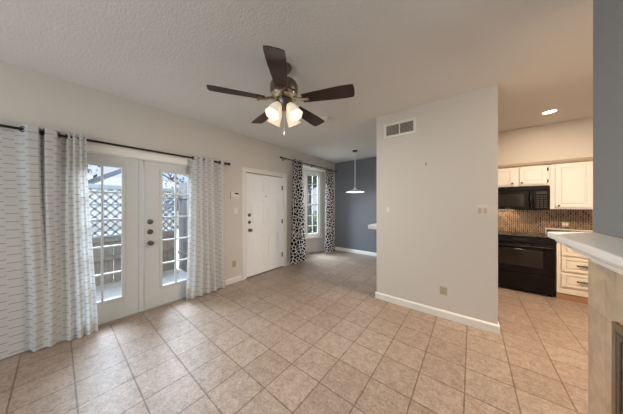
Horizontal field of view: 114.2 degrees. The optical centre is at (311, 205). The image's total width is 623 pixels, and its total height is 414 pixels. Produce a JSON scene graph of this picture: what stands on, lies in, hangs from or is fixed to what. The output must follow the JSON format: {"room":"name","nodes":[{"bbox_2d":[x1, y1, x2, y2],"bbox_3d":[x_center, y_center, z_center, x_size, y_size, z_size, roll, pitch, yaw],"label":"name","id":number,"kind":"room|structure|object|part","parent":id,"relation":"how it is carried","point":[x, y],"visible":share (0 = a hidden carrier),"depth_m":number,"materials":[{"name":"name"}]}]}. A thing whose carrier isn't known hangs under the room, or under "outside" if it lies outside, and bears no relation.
{"room":"living room","nodes":[
{"label":"living room","id":0,"kind":"room"},
{"bbox_2d":[87,165,120,183],"bbox_3d":[-8.540,-0.526,5.686,5.140,4.173,5.579,0,0,38],"label":"tree","id":1,"kind":"object","parent":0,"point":[95,179],"visible":0.02,"depth_m":5.92,"materials":[{"name":"grey plant"}]},
{"bbox_2d":[0,61,334,279],"bbox_3d":[-2.046,0.042,3.385,0.643,2.737,8.154,0,0,38],"label":"wall","id":2,"kind":"structure","parent":0,"point":[27,96],"depth_m":2.74,"materials":[{"name":"beige paint"}]},
{"bbox_2d":[87,153,143,324],"bbox_3d":[-2.469,0.404,2.382,0.058,1.987,0.751,0,0,38],"label":"door","id":3,"kind":"structure","parent":2,"relation":"in","point":[131,300],"depth_m":2.54,"materials":[{"name":"grey paint"}]},
{"bbox_3d":[-2.461,0.335,2.373,0.032,1.650,0.398,0,0,38],"label":"glazing frame","id":4,"kind":"part","parent":3,"relation":"part of","materials":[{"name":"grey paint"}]},
{"bbox_2d":[0,124,230,165],"bbox_3d":[-2.357,-0.707,2.384,0.116,0.070,2.950,0,0,38],"label":"curtain rod","id":5,"kind":"object","parent":2,"relation":"attached to","point":[1,125],"visible":0.66,"depth_m":2.40,"materials":[{"name":"brown metal"}]},
{"bbox_2d":[0,121,97,359],"bbox_3d":[-2.810,0.322,1.770,0.102,2.153,1.286,0,0,41],"label":"curtain","id":6,"kind":"object","parent":5,"relation":"hanging from","point":[48,289],"visible":0.98,"depth_m":1.98,"materials":[{"name":"fabric"}]},
{"bbox_2d":[186,155,224,299],"bbox_3d":[-1.654,0.318,3.188,0.097,2.145,0.604,0,0,38],"label":"curtain","id":7,"kind":"object","parent":5,"relation":"hanging from","point":[206,234],"visible":0.99,"depth_m":3.17,"materials":[{"name":"fabric"}]},
{"bbox_2d":[86,141,189,166],"bbox_3d":[-2.261,0.345,2.690,0.166,2.130,1.657,0,0,38],"label":"door frame","id":8,"kind":"structure","parent":2,"relation":"attached to","point":[92,147],"depth_m":2.57,"materials":[{"name":"white paint"}]},
{"bbox_2d":[144,161,189,309],"bbox_3d":[-1.979,0.404,2.951,0.117,1.987,0.733,0,0,38],"label":"door","id":9,"kind":"structure","parent":2,"relation":"in","point":[156,293],"depth_m":2.79,"materials":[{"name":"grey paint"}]},
{"bbox_3d":[-2.149,0.510,2.702,0.072,0.066,0.066,0,0,38],"label":"knob","id":10,"kind":"part","parent":9,"relation":"part of","materials":[{"name":"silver metal"}]},
{"bbox_3d":[-1.993,0.335,2.961,0.032,1.650,0.392,0,0,38],"label":"glazing frame","id":11,"kind":"part","parent":9,"relation":"part of","materials":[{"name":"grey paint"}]},
{"bbox_2d":[230,192,238,198],"bbox_3d":[-1.393,-0.176,3.666,0.030,0.123,0.163,0,0,38],"label":"thermostat","id":12,"kind":"object","parent":2,"relation":"attached to","point":[233,195],"visible":1,"depth_m":3.65,"materials":[{"name":"beige plastic"}]},
{"bbox_2d":[225,260,289,285],"bbox_3d":[-2.347,1.363,2.478,0.016,0.095,6.360,0,0,38],"label":"baseboard","id":13,"kind":"structure","parent":2,"relation":"attached to","point":[238,278],"depth_m":3.66,"materials":[{"name":"white paint"}]},
{"bbox_2d":[242,167,286,279],"bbox_3d":[-0.995,0.345,4.283,0.166,2.130,1.157,0,0,38],"label":"door frame","id":14,"kind":"structure","parent":2,"relation":"attached to","point":[244,169],"depth_m":3.96,"materials":[{"name":"white paint"}]},
{"bbox_2d":[247,173,282,276],"bbox_3d":[-0.952,0.389,4.253,0.121,2.017,0.961,0,0,38],"label":"door","id":15,"kind":"structure","parent":2,"relation":"in","point":[264,193],"depth_m":4.22,"materials":[{"name":"white paint"}]},
{"bbox_2d":[280,156,336,171],"bbox_3d":[0.028,-1.047,5.388,0.113,0.070,2.400,0,0,38],"label":"curtain rod","id":16,"kind":"object","parent":2,"relation":"attached to","point":[280,156],"visible":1,"depth_m":5.16,"materials":[{"name":"brown metal"}]},
{"bbox_2d":[290,159,305,263],"bbox_3d":[-0.315,0.150,4.892,0.112,2.480,0.621,0,0,38],"label":"curtain","id":17,"kind":"object","parent":16,"relation":"hanging from","point":[298,239],"visible":1,"depth_m":4.88,"materials":[{"name":"fabric"}]},
{"bbox_2d":[325,168,334,252],"bbox_3d":[0.549,0.150,5.982,0.106,2.480,0.562,0,0,38],"label":"curtain","id":18,"kind":"object","parent":16,"relation":"hanging from","point":[329,187],"visible":1,"depth_m":5.96,"materials":[{"name":"fabric"}]},
{"bbox_2d":[304,170,322,238],"bbox_3d":[0.041,-0.010,6.030,0.620,2.000,0.140,0,0,-27],"label":"window","id":19,"kind":"structure","parent":2,"relation":"in","point":[318,234],"depth_m":6.04,"materials":[{"name":"white paint"}]},
{"bbox_3d":[0.028,-0.020,6.055,0.420,1.820,0.035,0,0,-27],"label":"sash","id":20,"kind":"part","parent":19,"relation":"part of","materials":[{"name":"white paint"}]},
{"bbox_3d":[0.045,0.965,6.021,0.620,0.050,0.120,0,0,-27],"label":"sill","id":21,"kind":"part","parent":19,"relation":"part of","materials":[{"name":"white paint"}]},
{"bbox_2d":[0,250,587,413],"bbox_3d":[0.388,1.470,1.482,7.037,0.120,8.404,0,0,38],"label":"floor","id":22,"kind":"structure","parent":0,"point":[313,335],"depth_m":1.89,"materials":[{"name":"beige tile"}]},
{"bbox_2d":[98,297,185,327],"bbox_3d":[-2.260,1.404,2.688,0.170,0.012,1.483,0,0,38],"label":"threshold","id":23,"kind":"object","parent":22,"relation":"on","point":[159,306],"visible":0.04,"depth_m":2.62,"materials":[{"name":"brown"}]},
{"bbox_2d":[247,266,282,278],"bbox_3d":[-0.998,1.404,4.285,0.160,0.012,0.953,0,0,38],"label":"threshold","id":24,"kind":"object","parent":22,"relation":"on","point":[281,266],"visible":0.46,"depth_m":4.18,"materials":[{"name":"brown"}]},
{"bbox_2d":[498,231,555,296],"bbox_3d":[3.562,0.950,3.499,0.770,0.919,0.693,0,0,38],"label":"range","id":25,"kind":"object","parent":22,"relation":"on","point":[526,260],"visible":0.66,"depth_m":3.22,"materials":[{"name":"black metal"}]},
{"bbox_2d":[498,231,551,238],"bbox_3d":[3.576,0.504,3.517,0.770,0.020,0.647,0,0,38],"label":"cooktop","id":26,"kind":"object","parent":25,"relation":"in","point":[502,234],"depth_m":3.37,"materials":[{"name":"black glass"}]},
{"bbox_3d":[3.361,0.655,3.249,0.680,0.022,0.051,0,0,38],"label":"handle","id":27,"kind":"part","parent":25,"relation":"part of","materials":[{"name":"black plastic"}]},
{"bbox_3d":[3.386,0.858,3.279,0.750,0.475,0.032,0,0,38],"label":"oven door","id":28,"kind":"part","parent":25,"relation":"part of","materials":[{"name":"black ceramic"}]},
{"bbox_3d":[3.388,1.238,3.280,0.750,0.265,0.028,0,0,38],"label":"drawer","id":29,"kind":"part","parent":25,"relation":"part of","materials":[{"name":"black metal"}]},
{"bbox_3d":[3.386,0.564,3.279,0.758,0.093,0.032,0,0,38],"label":"control panel","id":30,"kind":"part","parent":25,"relation":"part of","materials":[{"name":"black ceramic"}]},
{"bbox_2d":[555,241,587,303],"bbox_3d":[4.109,0.973,3.064,0.620,0.875,0.701,0,0,38],"label":"base cabinet","id":31,"kind":"object","parent":22,"relation":"on","point":[571,267],"visible":0.41,"depth_m":2.94,"materials":[{"name":"beige paint"}]},
{"bbox_2d":[545,228,592,233],"bbox_3d":[4.386,0.468,2.868,1.302,0.132,0.668,0,0,38],"label":"countertop","id":32,"kind":"structure","parent":31,"relation":"on","point":[546,229],"depth_m":3.38,"materials":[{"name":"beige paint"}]},
{"bbox_3d":[3.877,0.655,2.869,0.420,0.180,0.022,0,0,38],"label":"drawer","id":33,"kind":"part","parent":31,"relation":"part of","materials":[{"name":"beige paint"}]},
{"bbox_3d":[3.877,0.875,2.869,0.420,0.200,0.022,0,0,38],"label":"drawer","id":34,"kind":"part","parent":31,"relation":"part of","materials":[{"name":"beige paint"}]},
{"bbox_3d":[3.877,1.105,2.869,0.420,0.200,0.022,0,0,38],"label":"drawer","id":35,"kind":"part","parent":31,"relation":"part of","materials":[{"name":"beige paint"}]},
{"bbox_2d":[588,258,622,413],"bbox_3d":[1.333,0.860,0.457,0.422,1.100,1.595,0,0,38],"label":"fireplace surround","id":36,"kind":"object","parent":22,"relation":"on","point":[605,297],"visible":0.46,"depth_m":1.09,"materials":[{"name":"beige tile"}]},
{"bbox_2d":[612,321,622,413],"bbox_3d":[1.147,0.983,0.604,0.050,0.846,0.972,0,0,38],"label":"fireplace","id":37,"kind":"structure","parent":36,"relation":"attached to","point":[617,329],"depth_m":0.94,"materials":[{"name":"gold metal"}]},
{"bbox_3d":[1.299,0.983,0.769,0.012,0.765,0.443,0,0,38],"label":"door","id":38,"kind":"part","parent":37,"relation":"part of","materials":[{"name":"silver metal"}]},
{"bbox_3d":[1.299,0.983,0.769,0.004,0.721,0.399,0,0,38],"label":"glass","id":39,"kind":"part","parent":37,"relation":"part of","materials":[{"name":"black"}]},
{"bbox_2d":[0,0,592,162],"bbox_3d":[0.627,-1.387,1.293,6.427,0.120,8.404,0,0,38],"label":"ceiling","id":40,"kind":"structure","parent":0,"point":[396,55],"depth_m":1.79,"materials":[{"name":"white paint"}]},
{"bbox_2d":[206,45,354,134],"bbox_3d":[-0.250,-0.988,1.966,1.279,0.676,1.253,0,0,38],"label":"ceiling fan","id":41,"kind":"object","parent":40,"relation":"hanging from","point":[283,88],"visible":1,"depth_m":1.82,"materials":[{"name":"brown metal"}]},
{"bbox_3d":[-0.660,-0.995,1.788,0.476,0.037,0.145,0,0,-20],"label":"blade","id":42,"kind":"part","parent":41,"relation":"part of","materials":[{"name":"brown wood"}]},
{"bbox_3d":[-0.523,-0.995,2.266,0.145,0.037,0.476,0,0,-38],"label":"blade","id":43,"kind":"part","parent":41,"relation":"part of","materials":[{"name":"brown wood"}]},
{"bbox_3d":[-0.340,-0.866,1.830,0.143,0.172,0.159,0,0,38],"label":"lamp shade","id":44,"kind":"part","parent":41,"relation":"part of","materials":[{"name":"white glass"}]},
{"bbox_3d":[-0.365,-0.866,2.009,0.159,0.172,0.143,0,0,38],"label":"lamp shade","id":45,"kind":"part","parent":41,"relation":"part of","materials":[{"name":"white glass"}]},
{"bbox_3d":[-0.248,-0.995,1.509,0.145,0.037,0.476,0,0,-2],"label":"blade","id":46,"kind":"part","parent":41,"relation":"part of","materials":[{"name":"brown wood"}]},
{"bbox_3d":[-0.186,-0.866,2.034,0.143,0.172,0.159,0,0,38],"label":"lamp shade","id":47,"kind":"part","parent":41,"relation":"part of","materials":[{"name":"white glass"}]},
{"bbox_3d":[-0.161,-0.866,1.855,0.159,0.172,0.143,0,0,38],"label":"lamp shade","id":48,"kind":"part","parent":41,"relation":"part of","materials":[{"name":"white glass"}]},
{"bbox_3d":[-0.026,-0.995,2.283,0.145,0.037,0.476,0,0,34],"label":"blade","id":49,"kind":"part","parent":41,"relation":"part of","materials":[{"name":"brown wood"}]},
{"bbox_3d":[0.144,-0.995,1.815,0.476,0.037,0.145,0,0,16],"label":"blade","id":50,"kind":"part","parent":41,"relation":"part of","materials":[{"name":"brown wood"}]},
{"bbox_2d":[321,116,329,121],"bbox_3d":[0.213,-1.306,3.074,0.134,0.041,0.134,0,0,38],"label":"smoke detector","id":51,"kind":"object","parent":40,"relation":"attached to","point":[325,118],"visible":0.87,"depth_m":3.03,"materials":[{"name":"beige plastic"}]},
{"bbox_2d":[346,150,363,192],"bbox_3d":[1.058,-0.819,4.905,0.450,1.014,0.450,0,0,38],"label":"pendant lamp","id":52,"kind":"object","parent":40,"relation":"hanging from","point":[354,190],"visible":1,"depth_m":4.85,"materials":[{"name":"white plastic"}]},
{"bbox_3d":[1.058,-0.368,4.905,0.450,0.113,0.450,0,0,38],"label":"lamp shade","id":53,"kind":"part","parent":52,"relation":"part of","materials":[{"name":"white glass"}]},
{"bbox_2d":[541,109,558,114],"bbox_3d":[3.376,-1.324,2.861,0.166,0.016,0.166,0,0,38],"label":"recessed light","id":54,"kind":"object","parent":40,"relation":"in","point":[551,110],"visible":1,"depth_m":2.85,"materials":[{"name":"white paint"}]},
{"bbox_2d":[335,157,376,252],"bbox_3d":[1.590,0.042,5.799,2.327,2.737,0.150,0,0,38],"label":"wall","id":55,"kind":"structure","parent":0,"point":[354,212],"depth_m":5.92,"materials":[{"name":"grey paint"}]},
{"bbox_2d":[335,247,376,255],"bbox_3d":[1.515,1.363,5.753,1.987,0.095,0.016,0,0,38],"label":"baseboard","id":56,"kind":"structure","parent":55,"relation":"attached to","point":[336,248],"depth_m":5.90,"materials":[{"name":"white paint"}]},
{"bbox_2d":[377,84,497,324],"bbox_3d":[1.554,0.042,2.684,1.356,2.737,0.120,0,0,38],"label":"wall","id":57,"kind":"structure","parent":0,"point":[433,236],"depth_m":2.53,"materials":[{"name":"beige paint"}]},
{"bbox_2d":[385,206,390,212],"bbox_3d":[1.117,0.065,2.949,0.086,0.110,0.008,0,0,38],"label":"light switch","id":58,"kind":"object","parent":57,"relation":"attached to","point":[387,208],"visible":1,"depth_m":2.94,"materials":[{"name":"beige plastic"}]},
{"bbox_2d":[384,117,415,138],"bbox_3d":[1.241,-1.080,2.847,0.430,0.210,0.014,0,0,38],"label":"air vent","id":59,"kind":"object","parent":57,"relation":"in","point":[399,128],"visible":1,"depth_m":2.84,"materials":[{"name":"beige plastic"}]},
{"bbox_2d":[375,291,499,334],"bbox_3d":[1.549,1.363,2.677,1.388,0.095,0.136,0,0,38],"label":"baseboard","id":60,"kind":"structure","parent":57,"relation":"attached to","point":[494,328],"depth_m":2.52,"materials":[{"name":"white paint"}]},
{"bbox_2d":[440,286,446,294],"bbox_3d":[1.652,1.073,2.523,0.082,0.101,0.009,0,0,38],"label":"wall outlet","id":61,"kind":"object","parent":57,"relation":"attached to","point":[443,290],"visible":1,"depth_m":2.52,"materials":[{"name":"beige plastic"}]},
{"bbox_2d":[477,206,487,215],"bbox_3d":[1.943,0.067,2.292,0.100,0.117,0.008,0,0,38],"label":"light switch","id":62,"kind":"object","parent":57,"relation":"attached to","point":[481,210],"visible":1,"depth_m":2.29,"materials":[{"name":"beige plastic"}]},
{"bbox_2d":[498,117,592,164],"bbox_3d":[3.789,-1.008,3.578,4.040,0.637,0.323,0,0,38],"label":"wall","id":63,"kind":"structure","parent":0,"point":[571,139],"depth_m":3.31,"materials":[{"name":"beige paint"}]},
{"bbox_2d":[498,165,549,186],"bbox_3d":[3.668,-0.506,3.633,0.772,0.363,0.361,0,0,38],"label":"upper cabinet","id":64,"kind":"object","parent":63,"relation":"attached to","point":[539,175],"visible":0.7,"depth_m":3.46,"materials":[{"name":"white paint"}]},
{"bbox_3d":[3.436,-0.496,3.638,0.328,0.293,0.020,0,0,38],"label":"door","id":65,"kind":"part","parent":64,"relation":"part of","materials":[{"name":"white paint"}]},
{"bbox_3d":[3.731,-0.496,3.403,0.317,0.293,0.020,0,0,38],"label":"door","id":66,"kind":"part","parent":64,"relation":"part of","materials":[{"name":"white paint"}]},
{"bbox_2d":[498,157,592,168],"bbox_3d":[3.498,-0.693,3.581,3.580,0.065,0.035,0,0,38],"label":"trim","id":67,"kind":"structure","parent":63,"relation":"attached to","point":[586,159],"depth_m":3.29,"materials":[{"name":"beige wood"}]},
{"bbox_2d":[550,161,592,208],"bbox_3d":[4.153,-0.311,3.248,0.459,0.753,0.361,0,0,38],"label":"upper cabinet","id":68,"kind":"object","parent":63,"relation":"attached to","point":[571,184],"visible":0.86,"depth_m":3.14,"materials":[{"name":"white paint"}]},
{"bbox_2d":[593,0,622,238],"bbox_3d":[0.393,0.042,-0.759,0.420,2.737,4.700,0,0,38],"label":"wall","id":69,"kind":"structure","parent":0,"point":[607,14],"depth_m":1.08,"materials":[{"name":"grey paint"}]},
{"bbox_2d":[547,232,622,282],"bbox_3d":[1.120,0.270,0.665,0.212,0.220,1.535,0,0,38],"label":"mantel shelf","id":70,"kind":"object","parent":69,"relation":"attached to","point":[605,252],"visible":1,"depth_m":0.89,"materials":[{"name":"white paint"}]},
{"bbox_3d":[1.117,0.241,0.642,0.187,0.094,1.445,0,0,38],"label":"bed moulding","id":71,"kind":"part","parent":70,"relation":"part of","materials":[{"name":"white paint"}]},
{"bbox_3d":[1.727,0.041,4.109,0.390,2.737,2.326,0,0,38],"label":"wall","id":72,"kind":"structure","parent":0,"visible":0},
{"bbox_2d":[368,223,376,228],"bbox_3d":[1.741,0.660,4.875,0.539,0.380,0.600,0,0,38],"label":"bar ledge","id":73,"kind":"object","parent":72,"relation":"attached to","point":[371,226],"visible":0.23,"depth_m":4.75,"materials":[{"name":"white paint"}]},
{"bbox_3d":[3.985,0.041,3.712,4.180,2.737,0.130,0,0,38],"label":"wall","id":74,"kind":"structure","parent":0,"visible":0},
{"bbox_2d":[498,185,549,209],"bbox_3d":[3.647,-0.117,3.607,0.762,0.412,0.426,0,0,38],"label":"microwave","id":75,"kind":"object","parent":74,"relation":"attached to","point":[518,197],"visible":0.77,"depth_m":3.43,"materials":[{"name":"black plastic"}]},
{"bbox_3d":[3.482,-0.085,3.548,0.564,0.320,0.022,0,0,38],"label":"door","id":76,"kind":"part","parent":75,"relation":"part of","materials":[{"name":"black glass"}]},
{"bbox_3d":[3.655,-0.085,3.369,0.028,0.280,0.064,0,0,38],"label":"handle","id":77,"kind":"part","parent":75,"relation":"part of","materials":[{"name":"black plastic"}]},
{"bbox_3d":[3.777,-0.085,3.315,0.183,0.320,0.020,0,0,38],"label":"control panel","id":78,"kind":"part","parent":75,"relation":"part of","materials":[{"name":"black plastic"}]},
{"bbox_2d":[498,209,592,232],"bbox_3d":[3.886,0.270,3.700,4.040,0.560,0.012,0,0,38],"label":"backsplash","id":79,"kind":"structure","parent":74,"relation":"attached to","point":[533,221],"depth_m":3.55,"materials":[{"name":"brown tile"}]},
{"bbox_2d":[562,222,568,226],"bbox_3d":[4.262,0.325,3.387,0.074,0.080,0.008,0,0,38],"label":"wall outlet","id":80,"kind":"object","parent":79,"relation":"attached to","point":[564,224],"visible":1,"depth_m":3.38,"materials":[{"name":"beige plastic"}]},
{"label":"outside","id":81,"kind":"structure","parent":0,"visible":0},
{"bbox_2d":[91,227,178,266],"bbox_3d":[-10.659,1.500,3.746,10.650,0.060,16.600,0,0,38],"label":"fence","id":82,"kind":"object","parent":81,"point":[118,231],"depth_m":10.07,"materials":[{"name":"white wood"}]},
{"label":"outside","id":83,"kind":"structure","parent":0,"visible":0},
{"bbox_3d":[-14.224,1.620,17.692,35.713,0.180,70.000,0,0,38],"label":"lawn","id":84,"kind":"structure","parent":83,"visible":0},
{"bbox_2d":[88,175,180,231],"bbox_3d":[-14.724,-0.230,13.619,6.800,3.520,21.800,0,0,38],"label":"house","id":85,"kind":"structure","parent":84,"relation":"on","point":[112,180],"depth_m":12.43,"materials":[{"name":"white paint"}]},
{"bbox_3d":[-10.084,-0.040,14.530,0.010,0.900,1.000,0,0,38],"label":"pane","id":86,"kind":"part","parent":85,"relation":"part of","materials":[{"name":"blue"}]},
{"bbox_2d":[163,173,187,195],"bbox_3d":[-6.544,-0.852,11.749,6.115,4.824,5.372,0,0,12],"label":"tree","id":87,"kind":"object","parent":84,"relation":"on","point":[170,178],"visible":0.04,"depth_m":11.56,"materials":[{"name":"grey plant"}]},
{"bbox_2d":[308,206,316,232],"bbox_3d":[-0.083,0.812,9.143,4.235,1.512,3.955,0,0,38],"label":"shrub","id":88,"kind":"object","parent":84,"relation":"on","point":[309,216],"visible":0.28,"depth_m":9.15,"materials":[{"name":"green plant"}]},
{"bbox_2d":[308,176,316,214],"bbox_3d":[-0.372,-1.274,11.255,5.625,5.669,7.725,0,0,4],"label":"tree","id":89,"kind":"object","parent":84,"relation":"on","point":[309,177],"visible":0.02,"depth_m":11.57,"materials":[{"name":"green plant"}]},
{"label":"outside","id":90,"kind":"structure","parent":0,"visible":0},
{"bbox_2d":[95,267,186,301],"bbox_3d":[-3.599,1.495,2.605,1.822,0.110,7.600,0,0,38],"label":"patio","id":91,"kind":"structure","parent":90,"point":[111,290],"depth_m":3.61,"materials":[{"name":"concrete"}]},
{"bbox_2d":[88,184,173,285],"bbox_3d":[-4.469,0.535,2.767,0.120,1.810,4.570,0,0,38],"label":"fence","id":92,"kind":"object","parent":91,"relation":"on","point":[112,255],"depth_m":3.73,"materials":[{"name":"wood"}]},
{"bbox_2d":[178,182,187,271],"bbox_3d":[-2.375,0.475,4.085,1.698,1.930,0.040,0,0,38],"label":"fence","id":93,"kind":"object","parent":91,"relation":"on","point":[183,187],"visible":0.31,"depth_m":4.43,"materials":[{"name":"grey wood"}]},
{"bbox_3d":[-2.383,-0.180,4.079,1.693,0.080,0.020,0,0,38],"label":"rail","id":94,"kind":"part","parent":93,"relation":"part of","materials":[{"name":"grey wood"}]},
{"bbox_3d":[-2.383,1.070,4.079,1.693,0.080,0.020,0,0,38],"label":"rail","id":95,"kind":"part","parent":93,"relation":"part of","materials":[{"name":"grey wood"}]}
]}

